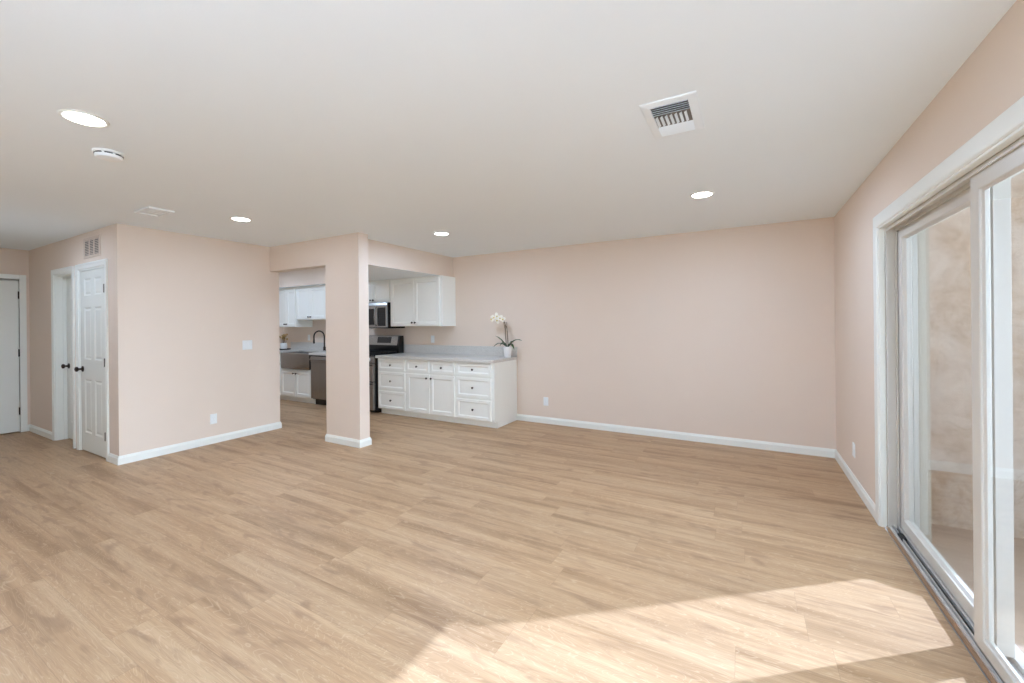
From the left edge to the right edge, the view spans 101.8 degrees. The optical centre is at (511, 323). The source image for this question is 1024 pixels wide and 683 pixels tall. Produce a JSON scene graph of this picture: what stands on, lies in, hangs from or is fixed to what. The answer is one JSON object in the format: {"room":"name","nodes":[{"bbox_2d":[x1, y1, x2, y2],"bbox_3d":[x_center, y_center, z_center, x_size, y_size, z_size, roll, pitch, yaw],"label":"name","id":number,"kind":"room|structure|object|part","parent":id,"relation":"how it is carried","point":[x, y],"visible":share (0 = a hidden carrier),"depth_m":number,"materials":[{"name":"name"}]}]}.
{"room":"empty living room","nodes":[
{"label":"empty living room","id":0,"kind":"room"},
{"bbox_2d":[29,225,113,453],"bbox_3d":[-5.280,0.217,5.002,2.812,2.440,0.120,-1,0,29],"label":"wall","id":1,"kind":"structure","parent":0,"point":[68,252],"depth_m":5.28,"materials":[{"name":"beige paint"}]},
{"bbox_2d":[29,424,51,439],"bbox_3d":[-6.109,1.401,5.397,0.960,0.088,0.014,-1,0,29],"label":"baseboard","id":2,"kind":"structure","parent":1,"relation":"attached to","point":[45,433],"depth_m":5.38,"materials":[{"name":"white paint"}]},
{"bbox_2d":[51,266,75,448],"bbox_3d":[-5.333,0.387,5.033,0.759,2.102,0.159,-1,0,29],"label":"door","id":3,"kind":"structure","parent":1,"relation":"in","point":[62,279],"depth_m":5.15,"materials":[{"name":"white paint"}]},
{"bbox_3d":[-5.524,0.524,5.145,0.066,0.066,0.068,-1,0,29],"label":"knob","id":4,"kind":"part","parent":3,"relation":"part of","materials":[{"name":"brown metal"}]},
{"bbox_2d":[74,259,109,461],"bbox_3d":[-4.562,0.379,4.562,0.894,2.102,0.183,-1,0,29],"label":"door","id":5,"kind":"structure","parent":1,"relation":"in","point":[91,369],"depth_m":4.55,"materials":[{"name":"white paint"}]},
{"bbox_3d":[-4.851,0.508,4.659,0.066,0.066,0.068,-1,0,29],"label":"knob","id":6,"kind":"part","parent":5,"relation":"part of","materials":[{"name":"brown metal"}]},
{"bbox_2d":[83,234,100,258],"bbox_3d":[-4.567,-0.835,4.522,0.470,0.226,0.009,-1,0,29],"label":"air vent","id":7,"kind":"object","parent":1,"relation":"in","point":[91,245],"visible":1,"depth_m":4.51,"materials":[{"name":"white metal"}]},
{"bbox_2d":[0,248,283,431],"bbox_3d":[-6.077,0.224,6.597,0.140,2.440,4.991,-1,0,29],"label":"wall","id":8,"kind":"structure","parent":0,"point":[12,261],"depth_m":5.59,"materials":[{"name":"beige paint"}]},
{"bbox_2d":[0,274,27,433],"bbox_3d":[-6.804,0.400,5.213,0.184,2.102,0.949,-1,0,29],"label":"door","id":9,"kind":"structure","parent":8,"relation":"in","point":[13,304],"depth_m":5.51,"materials":[{"name":"white paint"}]},
{"bbox_2d":[112,223,279,455],"bbox_3d":[-3.622,0.202,4.959,0.120,2.440,1.669,-1,0,29],"label":"wall","id":10,"kind":"structure","parent":0,"point":[185,305],"depth_m":4.74,"materials":[{"name":"beige paint"}]},
{"bbox_2d":[108,421,281,464],"bbox_3d":[-3.656,1.378,4.984,0.251,0.088,1.697,-1,0,29],"label":"baseboard","id":11,"kind":"structure","parent":10,"relation":"attached to","point":[124,459],"depth_m":4.71,"materials":[{"name":"white paint"}]},
{"bbox_2d":[210,413,216,423],"bbox_3d":[-3.546,1.131,4.947,0.009,0.117,0.072,-1,0,29],"label":"wall outlet","id":12,"kind":"object","parent":10,"relation":"attached to","point":[213,417],"visible":1,"depth_m":4.94,"materials":[{"name":"white plastic"}]},
{"bbox_2d":[242,340,251,349],"bbox_3d":[-3.362,0.269,5.290,0.010,0.118,0.118,-1,0,29],"label":"light switch","id":13,"kind":"object","parent":10,"relation":"attached to","point":[246,344],"visible":1,"depth_m":5.28,"materials":[{"name":"white plastic"}]},
{"bbox_2d":[270,232,369,439],"bbox_3d":[-2.442,0.191,5.191,1.711,2.440,0.140,-1,0,29],"label":"wall","id":14,"kind":"structure","parent":0,"point":[344,258],"depth_m":4.84,"materials":[{"name":"beige paint"}]},
{"bbox_2d":[325,434,371,447],"bbox_3d":[-1.937,1.362,4.914,0.606,0.088,0.168,-1,0,29],"label":"baseboard","id":15,"kind":"structure","parent":14,"relation":"attached to","point":[346,441],"depth_m":4.81,"materials":[{"name":"white paint"}]},
{"bbox_2d":[279,239,452,288],"bbox_3d":[-3.324,-0.865,6.834,4.445,0.312,1.871,-1,0,29],"label":"wall","id":16,"kind":"structure","parent":0,"point":[386,261],"depth_m":6.01,"materials":[{"name":"beige paint"}]},
{"bbox_2d":[0,399,988,682],"bbox_3d":[-2.627,1.443,3.244,9.380,0.060,7.711,-1,0,29],"label":"floor","id":17,"kind":"structure","parent":0,"point":[429,551],"depth_m":2.40,"materials":[{"name":"brown wood"}]},
{"bbox_2d":[280,354,284,399],"bbox_3d":[-4.445,0.993,8.163,0.639,0.872,0.661,-1,0,29],"label":"base cabinet","id":18,"kind":"object","parent":17,"relation":"on","point":[281,397],"visible":0.02,"depth_m":7.77,"materials":[{"name":"white paint"}]},
{"bbox_3d":[-4.587,1.049,7.909,0.600,0.564,0.019,-1,0,29],"label":"door","id":19,"kind":"part","parent":18,"relation":"part of","materials":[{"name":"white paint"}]},
{"bbox_2d":[280,342,325,355],"bbox_3d":[-3.692,0.458,7.745,2.370,0.182,0.656,-1,0,29],"label":"countertop","id":20,"kind":"structure","parent":18,"relation":"on","point":[317,348],"depth_m":8.19,"materials":[{"name":"grey stone"}]},
{"bbox_2d":[281,351,312,369],"bbox_3d":[-3.829,0.675,7.691,0.830,0.287,0.455,-1,0,29],"label":"sink","id":21,"kind":"object","parent":20,"relation":"in","point":[299,360],"visible":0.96,"depth_m":7.47,"materials":[{"name":"silver metal"}]},
{"bbox_2d":[284,351,312,355],"bbox_3d":[-3.816,0.672,7.715,0.830,0.279,0.400,-1,0,29],"label":"basin","id":22,"kind":"object","parent":21,"relation":"in","point":[305,353],"depth_m":7.88,"materials":[{"name":"silver metal"}]},
{"bbox_2d":[313,330,325,350],"bbox_3d":[-3.627,0.317,7.878,0.256,0.382,0.085,-1,0,-5],"label":"faucet","id":23,"kind":"object","parent":20,"relation":"on","point":[324,347],"visible":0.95,"depth_m":7.87,"materials":[{"name":"brown metal"}]},
{"bbox_3d":[-4.549,0.505,8.292,0.256,0.022,0.256,-1,0,29],"label":"serving tray","id":24,"kind":"object","parent":20,"relation":"on","visible":0},
{"bbox_2d":[279,334,287,348],"bbox_3d":[-4.547,0.349,8.294,0.148,0.316,0.150,-1,0,7],"label":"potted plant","id":25,"kind":"object","parent":24,"relation":"on","point":[282,345],"visible":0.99,"depth_m":8.25,"materials":[{"name":"white ceramic"}]},
{"bbox_2d":[281,368,315,403],"bbox_3d":[-3.772,1.123,7.786,0.900,0.600,0.661,-1,0,29],"label":"base cabinet","id":26,"kind":"object","parent":17,"relation":"on","point":[295,384],"visible":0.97,"depth_m":7.53,"materials":[{"name":"white paint"}]},
{"bbox_3d":[-4.106,1.083,7.639,0.422,0.463,0.019,-1,0,29],"label":"door","id":27,"kind":"part","parent":26,"relation":"part of","materials":[{"name":"white paint"}]},
{"bbox_3d":[-3.724,1.079,7.425,0.422,0.463,0.019,-1,0,29],"label":"door","id":28,"kind":"part","parent":26,"relation":"part of","materials":[{"name":"white paint"}]},
{"bbox_2d":[309,355,325,404],"bbox_3d":[-3.124,0.983,7.382,0.613,0.868,0.676,-1,0,29],"label":"dishwasher","id":29,"kind":"object","parent":17,"relation":"on","point":[318,363],"visible":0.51,"depth_m":7.19,"materials":[{"name":"silver metal"}]},
{"bbox_3d":[-3.209,1.368,7.225,0.603,0.100,0.015,-1,0,29],"label":"kick plate","id":30,"kind":"part","parent":29,"relation":"part of","materials":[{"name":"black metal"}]},
{"bbox_2d":[369,335,403,412],"bbox_3d":[-2.342,0.807,6.912,0.763,1.205,0.737,-1,0,29],"label":"range","id":31,"kind":"object","parent":17,"relation":"on","point":[378,344],"visible":0.41,"depth_m":6.88,"materials":[{"name":"black metal"}]},
{"bbox_3d":[-2.476,1.134,6.669,0.755,0.435,0.045,-1,0,29],"label":"oven door","id":32,"kind":"part","parent":31,"relation":"part of","materials":[{"name":"silver metal"}]},
{"bbox_3d":[-2.479,0.764,6.669,0.755,0.285,0.045,-1,0,29],"label":"oven door","id":33,"kind":"part","parent":31,"relation":"part of","materials":[{"name":"silver metal"}]},
{"bbox_3d":[-2.480,0.563,6.671,0.759,0.106,0.042,-1,0,29],"label":"control panel","id":34,"kind":"part","parent":31,"relation":"part of","materials":[{"name":"silver metal"}]},
{"bbox_2d":[369,353,396,355],"bbox_3d":[-2.351,0.498,6.902,0.763,0.013,0.530,-1,0,29],"label":"cooktop","id":35,"kind":"object","parent":31,"relation":"in","point":[370,354],"depth_m":6.64,"materials":[{"name":"black ceramic"}]},
{"bbox_2d":[378,358,409,416],"bbox_3d":[-1.702,0.968,6.623,0.590,0.872,0.661,-1,0,29],"label":"base cabinet","id":36,"kind":"object","parent":17,"relation":"on","point":[391,372],"visible":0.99,"depth_m":6.36,"materials":[{"name":"white paint"}]},
{"bbox_3d":[-1.847,0.631,6.368,0.557,0.168,0.019,-1,0,29],"label":"drawer","id":37,"kind":"part","parent":36,"relation":"part of","materials":[{"name":"white paint"}]},
{"bbox_3d":[-1.842,1.171,6.368,0.557,0.268,0.019,-1,0,29],"label":"drawer","id":38,"kind":"part","parent":36,"relation":"part of","materials":[{"name":"white paint"}]},
{"bbox_3d":[-1.845,0.876,6.368,0.557,0.270,0.019,-1,0,29],"label":"drawer","id":39,"kind":"part","parent":36,"relation":"part of","materials":[{"name":"white paint"}]},
{"bbox_2d":[406,359,458,422],"bbox_3d":[-1.042,0.962,6.252,0.924,0.872,0.661,-1,0,29],"label":"base cabinet","id":40,"kind":"object","parent":17,"relation":"on","point":[430,385],"visible":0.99,"depth_m":5.98,"materials":[{"name":"white paint"}]},
{"bbox_3d":[-1.388,0.627,6.111,0.434,0.168,0.019,-1,0,29],"label":"drawer","id":41,"kind":"part","parent":40,"relation":"part of","materials":[{"name":"white paint"}]},
{"bbox_3d":[-1.381,1.019,6.109,0.442,0.564,0.019,-1,0,29],"label":"door","id":42,"kind":"part","parent":40,"relation":"part of","materials":[{"name":"white paint"}]},
{"bbox_3d":[-0.988,0.624,5.886,0.434,0.168,0.019,-1,0,29],"label":"drawer","id":43,"kind":"part","parent":40,"relation":"part of","materials":[{"name":"white paint"}]},
{"bbox_3d":[-0.988,1.016,5.888,0.442,0.564,0.019,-1,0,29],"label":"door","id":44,"kind":"part","parent":40,"relation":"part of","materials":[{"name":"white paint"}]},
{"bbox_2d":[375,344,516,362],"bbox_3d":[-1.029,0.434,6.249,2.169,0.182,0.656,-1,0,29],"label":"countertop","id":45,"kind":"structure","parent":40,"relation":"on","point":[476,354],"depth_m":6.30,"materials":[{"name":"grey stone"}]},
{"bbox_2d":[490,312,521,357],"bbox_3d":[-0.088,0.156,5.897,0.504,0.639,0.155,-1,0,19],"label":"potted orchid","id":46,"kind":"object","parent":45,"relation":"on","point":[507,350],"visible":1,"depth_m":5.90,"materials":[{"name":"white ceramic"}]},
{"bbox_3d":[-0.062,0.399,5.897,0.138,0.152,0.138,-1,0,29],"label":"pot","id":47,"kind":"part","parent":46,"relation":"part of","materials":[{"name":"white ceramic"}]},
{"bbox_2d":[456,360,516,427],"bbox_3d":[-0.364,0.956,5.871,0.628,0.872,0.661,-1,0,29],"label":"base cabinet","id":48,"kind":"object","parent":17,"relation":"on","point":[486,393],"visible":1,"depth_m":5.64,"materials":[{"name":"white paint"}]},
{"bbox_3d":[-0.524,0.619,5.625,0.563,0.168,0.019,-1,0,29],"label":"drawer","id":49,"kind":"part","parent":48,"relation":"part of","materials":[{"name":"white paint"}]},
{"bbox_3d":[-0.519,1.159,5.625,0.563,0.268,0.019,-1,0,29],"label":"drawer","id":50,"kind":"part","parent":48,"relation":"part of","materials":[{"name":"white paint"}]},
{"bbox_3d":[-0.522,0.864,5.625,0.563,0.270,0.019,-1,0,29],"label":"drawer","id":51,"kind":"part","parent":48,"relation":"part of","materials":[{"name":"white paint"}]},
{"bbox_3d":[-0.085,0.953,5.743,0.016,0.872,0.612,-1,0,29],"label":"panel","id":52,"kind":"part","parent":48,"relation":"part of","materials":[{"name":"white paint"}]},
{"bbox_2d":[0,0,1016,257],"bbox_3d":[-2.563,-1.088,3.195,9.580,0.120,7.711,-1,0,29],"label":"ceiling","id":53,"kind":"structure","parent":0,"point":[496,126],"depth_m":2.04,"materials":[{"name":"white paint"}]},
{"bbox_2d":[57,109,109,127],"bbox_3d":[-2.149,-1.028,2.092,0.186,0.007,0.186,-1,0,29],"label":"recessed light","id":54,"kind":"object","parent":53,"relation":"in","point":[76,116],"visible":1,"depth_m":2.08,"materials":[{"name":"white paint"}]},
{"bbox_2d":[62,112,104,125],"bbox_3d":[-2.149,-1.028,2.092,0.151,0.004,0.151,-1,0,29],"label":"diffuser","id":55,"kind":"object","parent":54,"relation":"attached to","point":[83,118],"depth_m":2.08,"materials":[{"name":"white plastic"}]},
{"bbox_2d":[92,148,124,161],"bbox_3d":[-2.426,-1.009,2.504,0.144,0.041,0.144,-1,0,29],"label":"smoke detector","id":56,"kind":"object","parent":53,"relation":"attached to","point":[105,154],"visible":1,"depth_m":2.47,"materials":[{"name":"white plastic"}]},
{"bbox_2d":[134,206,174,216],"bbox_3d":[-3.242,-1.013,3.772,0.300,0.017,0.188,-1,0,29],"label":"ceiling hatch","id":57,"kind":"object","parent":53,"relation":"attached to","point":[152,211],"visible":1,"depth_m":3.75,"materials":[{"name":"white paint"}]},
{"bbox_2d":[230,217,251,221],"bbox_3d":[-2.658,-1.024,4.080,0.186,0.007,0.186,-1,0,29],"label":"recessed light","id":58,"kind":"object","parent":53,"relation":"in","point":[242,219],"visible":1,"depth_m":4.08,"materials":[{"name":"white paint"}]},
{"bbox_2d":[232,218,249,220],"bbox_3d":[-2.658,-1.023,4.080,0.151,0.004,0.151,-1,0,29],"label":"diffuser","id":59,"kind":"object","parent":58,"relation":"attached to","point":[236,219],"depth_m":4.08,"materials":[{"name":"white plastic"}]},
{"bbox_2d":[433,232,449,235],"bbox_3d":[-0.816,-1.041,4.814,0.186,0.007,0.186,-1,0,29],"label":"recessed light","id":60,"kind":"object","parent":53,"relation":"in","point":[435,233],"visible":1,"depth_m":4.79,"materials":[{"name":"white paint"}]},
{"bbox_2d":[639,90,704,138],"bbox_3d":[0.829,-1.052,2.135,0.256,0.014,0.420,-1,0,29],"label":"ceiling vent","id":61,"kind":"object","parent":53,"relation":"in","point":[679,114],"visible":1,"depth_m":2.10,"materials":[{"name":"white metal"}]},
{"bbox_3d":[0.750,-1.050,1.994,0.172,0.012,0.016,-1,0,29],"label":"blade","id":62,"kind":"part","parent":61,"relation":"part of","materials":[{"name":"white paint"}]},
{"bbox_3d":[0.770,-1.050,2.030,0.172,0.012,0.016,-1,0,29],"label":"blade","id":63,"kind":"part","parent":61,"relation":"part of","materials":[{"name":"white paint"}]},
{"bbox_3d":[0.780,-1.050,2.048,0.172,0.012,0.016,-1,0,29],"label":"blade","id":64,"kind":"part","parent":61,"relation":"part of","materials":[{"name":"white paint"}]},
{"bbox_3d":[0.790,-1.050,2.066,0.172,0.012,0.016,-1,0,29],"label":"blade","id":65,"kind":"part","parent":61,"relation":"part of","materials":[{"name":"white paint"}]},
{"bbox_3d":[0.869,-1.051,2.206,0.172,0.012,0.016,-1,0,29],"label":"blade","id":66,"kind":"part","parent":61,"relation":"part of","materials":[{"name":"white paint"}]},
{"bbox_3d":[0.879,-1.051,2.224,0.172,0.012,0.016,-1,0,29],"label":"blade","id":67,"kind":"part","parent":61,"relation":"part of","materials":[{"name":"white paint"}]},
{"bbox_3d":[0.889,-1.051,2.241,0.172,0.012,0.016,-1,0,29],"label":"blade","id":68,"kind":"part","parent":61,"relation":"part of","materials":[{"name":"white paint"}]},
{"bbox_3d":[0.844,-1.052,2.130,0.011,0.009,0.110,-1,0,29],"label":"blade","id":69,"kind":"part","parent":61,"relation":"part of","materials":[{"name":"white paint"}]},
{"bbox_3d":[0.899,-1.052,2.259,0.172,0.012,0.016,-1,0,29],"label":"blade","id":70,"kind":"part","parent":61,"relation":"part of","materials":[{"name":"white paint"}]},
{"bbox_3d":[0.909,-1.052,2.277,0.172,0.012,0.016,-1,0,29],"label":"blade","id":71,"kind":"part","parent":61,"relation":"part of","materials":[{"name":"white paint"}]},
{"bbox_2d":[690,191,713,197],"bbox_3d":[1.567,-1.063,3.432,0.186,0.007,0.186,-1,0,29],"label":"recessed light","id":72,"kind":"object","parent":53,"relation":"in","point":[702,194],"visible":1,"depth_m":3.41,"materials":[{"name":"white paint"}]},
{"bbox_2d":[284,217,835,448],"bbox_3d":[-0.693,0.175,6.504,9.580,2.440,0.120,-1,0,29],"label":"wall","id":73,"kind":"structure","parent":0,"point":[727,332],"depth_m":4.98,"materials":[{"name":"beige paint"}]},
{"bbox_2d":[279,287,312,326],"bbox_3d":[-4.328,-0.316,8.253,0.616,0.764,0.385,-1,0,29],"label":"upper cabinet","id":74,"kind":"object","parent":73,"relation":"attached to","point":[287,296],"visible":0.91,"depth_m":8.09,"materials":[{"name":"white paint"}]},
{"bbox_3d":[-4.532,-0.304,8.192,0.296,0.728,0.019,-1,0,29],"label":"door","id":75,"kind":"part","parent":74,"relation":"part of","materials":[{"name":"white paint"}]},
{"bbox_3d":[-4.272,-0.306,8.046,0.292,0.728,0.019,-1,0,29],"label":"door","id":76,"kind":"part","parent":74,"relation":"part of","materials":[{"name":"white paint"}]},
{"bbox_2d":[291,342,325,349],"bbox_3d":[-3.537,0.437,8.022,2.370,0.142,0.020,-1,0,29],"label":"backsplash","id":77,"kind":"structure","parent":73,"relation":"attached to","point":[294,345],"depth_m":8.32,"materials":[{"name":"grey stone"}]},
{"bbox_2d":[296,285,325,319],"bbox_3d":[-3.673,-0.390,7.885,0.880,0.628,0.385,-1,0,29],"label":"upper cabinet","id":78,"kind":"object","parent":73,"relation":"attached to","point":[310,300],"visible":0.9,"depth_m":7.73,"materials":[{"name":"white paint"}]},
{"bbox_3d":[-3.942,-0.377,7.861,0.411,0.592,0.019,-1,0,29],"label":"door","id":79,"kind":"part","parent":78,"relation":"part of","materials":[{"name":"white paint"}]},
{"bbox_3d":[-3.567,-0.381,7.650,0.441,0.592,0.019,-1,0,29],"label":"door","id":80,"kind":"part","parent":78,"relation":"part of","materials":[{"name":"white paint"}]},
{"bbox_2d":[368,280,389,302],"bbox_3d":[-2.247,-0.533,7.084,0.783,0.368,0.385,-1,0,29],"label":"upper cabinet","id":81,"kind":"object","parent":73,"relation":"attached to","point":[379,291],"visible":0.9,"depth_m":6.88,"materials":[{"name":"white paint"}]},
{"bbox_3d":[-2.491,-0.521,7.045,0.371,0.332,0.019,-1,0,29],"label":"door","id":82,"kind":"part","parent":81,"relation":"part of","materials":[{"name":"white paint"}]},
{"bbox_2d":[369,302,404,327],"bbox_3d":[-2.266,-0.134,7.044,0.776,0.422,0.458,-1,0,29],"label":"microwave","id":83,"kind":"object","parent":81,"relation":"attached to","point":[379,313],"visible":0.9,"depth_m":6.77,"materials":[{"name":"silver metal"}]},
{"bbox_3d":[-2.445,-0.112,6.949,0.550,0.355,0.026,-1,0,29],"label":"door","id":84,"kind":"part","parent":83,"relation":"part of","materials":[{"name":"silver metal"}]},
{"bbox_3d":[-2.107,-0.115,6.759,0.216,0.355,0.026,-1,0,29],"label":"trim frame","id":85,"kind":"part","parent":83,"relation":"part of","materials":[{"name":"silver metal"}]},
{"bbox_2d":[390,275,455,325],"bbox_3d":[-1.441,-0.342,6.632,1.058,0.764,0.385,-1,0,29],"label":"upper cabinet","id":86,"kind":"object","parent":73,"relation":"attached to","point":[428,300],"visible":1,"depth_m":6.45,"materials":[{"name":"white paint"}]},
{"bbox_3d":[-1.748,-0.330,6.629,0.501,0.728,0.019,-1,0,29],"label":"door","id":87,"kind":"part","parent":86,"relation":"part of","materials":[{"name":"white paint"}]},
{"bbox_3d":[-1.309,-0.334,6.382,0.499,0.728,0.019,-1,0,29],"label":"door","id":88,"kind":"part","parent":86,"relation":"part of","materials":[{"name":"white paint"}]},
{"bbox_2d":[404,344,516,356],"bbox_3d":[-0.873,0.412,6.526,2.169,0.142,0.020,-1,0,29],"label":"backsplash","id":89,"kind":"structure","parent":73,"relation":"attached to","point":[426,349],"depth_m":6.49,"materials":[{"name":"grey stone"}]},
{"bbox_2d":[543,397,547,405],"bbox_3d":[0.470,1.079,5.782,0.072,0.117,0.009,-1,0,29],"label":"wall outlet","id":90,"kind":"object","parent":73,"relation":"attached to","point":[544,398],"visible":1,"depth_m":5.78,"materials":[{"name":"white plastic"}]},
{"bbox_2d":[517,414,835,457],"bbox_3d":[1.676,1.329,5.103,3.673,0.088,0.014,-1,0,29],"label":"baseboard","id":91,"kind":"structure","parent":73,"relation":"attached to","point":[781,447],"depth_m":4.87,"materials":[{"name":"white paint"}]},
{"bbox_2d":[834,0,1023,524],"bbox_3d":[1.533,0.154,0.901,0.212,2.440,7.471,-1,0,29],"label":"wall","id":92,"kind":"structure","parent":0,"point":[990,81],"depth_m":2.79,"materials":[{"name":"beige paint"}]},
{"bbox_2d":[852,442,854,457],"bbox_3d":[2.877,1.062,3.505,0.009,0.117,0.072,-1,0,29],"label":"wall outlet","id":93,"kind":"object","parent":92,"relation":"attached to","point":[853,443],"visible":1,"depth_m":3.49,"materials":[{"name":"white plastic"}]},
{"bbox_2d":[835,450,874,518],"bbox_3d":[2.901,1.318,3.549,0.014,0.088,1.524,-1,0,29],"label":"baseboard","id":94,"kind":"structure","parent":92,"relation":"attached to","point":[862,493],"depth_m":3.38,"materials":[{"name":"white paint"}]},
{"bbox_2d":[873,96,1023,682],"bbox_3d":[1.957,0.348,1.701,0.198,2.155,2.612,-1,0,29],"label":"door","id":95,"kind":"structure","parent":92,"relation":"in","point":[983,620],"depth_m":1.73,"materials":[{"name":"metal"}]},
{"bbox_3d":[1.977,0.363,1.690,0.154,1.990,2.416,-1,0,29],"label":"frame","id":96,"kind":"part","parent":95,"relation":"part of","materials":[{"name":"white plastic"}]},
{"bbox_3d":[2.273,0.345,2.204,0.050,1.972,1.226,-1,0,29],"label":"fixed panel","id":97,"kind":"part","parent":95,"relation":"part of","materials":[{"name":"white plastic"}]},
{"bbox_3d":[1.987,1.347,1.690,0.151,0.022,2.440,-1,0,29],"label":"track rail","id":98,"kind":"part","parent":95,"relation":"part of","materials":[{"name":"metal"}]},
{"bbox_3d":[1.649,0.358,1.209,0.034,1.946,1.220,-1,0,29],"label":"sliding panel","id":99,"kind":"part","parent":95,"relation":"part of","materials":[{"name":"white plastic"}]},
{"bbox_2d":[929,172,1023,538],"bbox_3d":[3.296,0.018,2.851,0.955,2.800,0.200,-1,0,29],"label":"wall","id":100,"kind":"structure","parent":0,"point":[949,239],"depth_m":2.86,"materials":[{"name":"beige paint"}]},
{"bbox_2d":[932,524,1023,653],"bbox_3d":[2.965,1.415,1.553,1.574,0.012,2.399,-1,0,29],"label":"floor","id":101,"kind":"structure","parent":0,"point":[955,545],"depth_m":2.50,"materials":[{"name":"beige concrete"}]},
{"bbox_3d":[1.295,0.036,0.237,0.025,2.800,6.320,-1,0,29],"label":"wall","id":102,"kind":"structure","parent":0,"visible":0},
{"bbox_2d":[917,171,1023,542],"bbox_3d":[2.071,0.377,1.638,0.059,2.104,2.500,-1,0,29],"label":"trim","id":103,"kind":"structure","parent":102,"relation":"attached to","point":[923,236],"depth_m":2.68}
]}

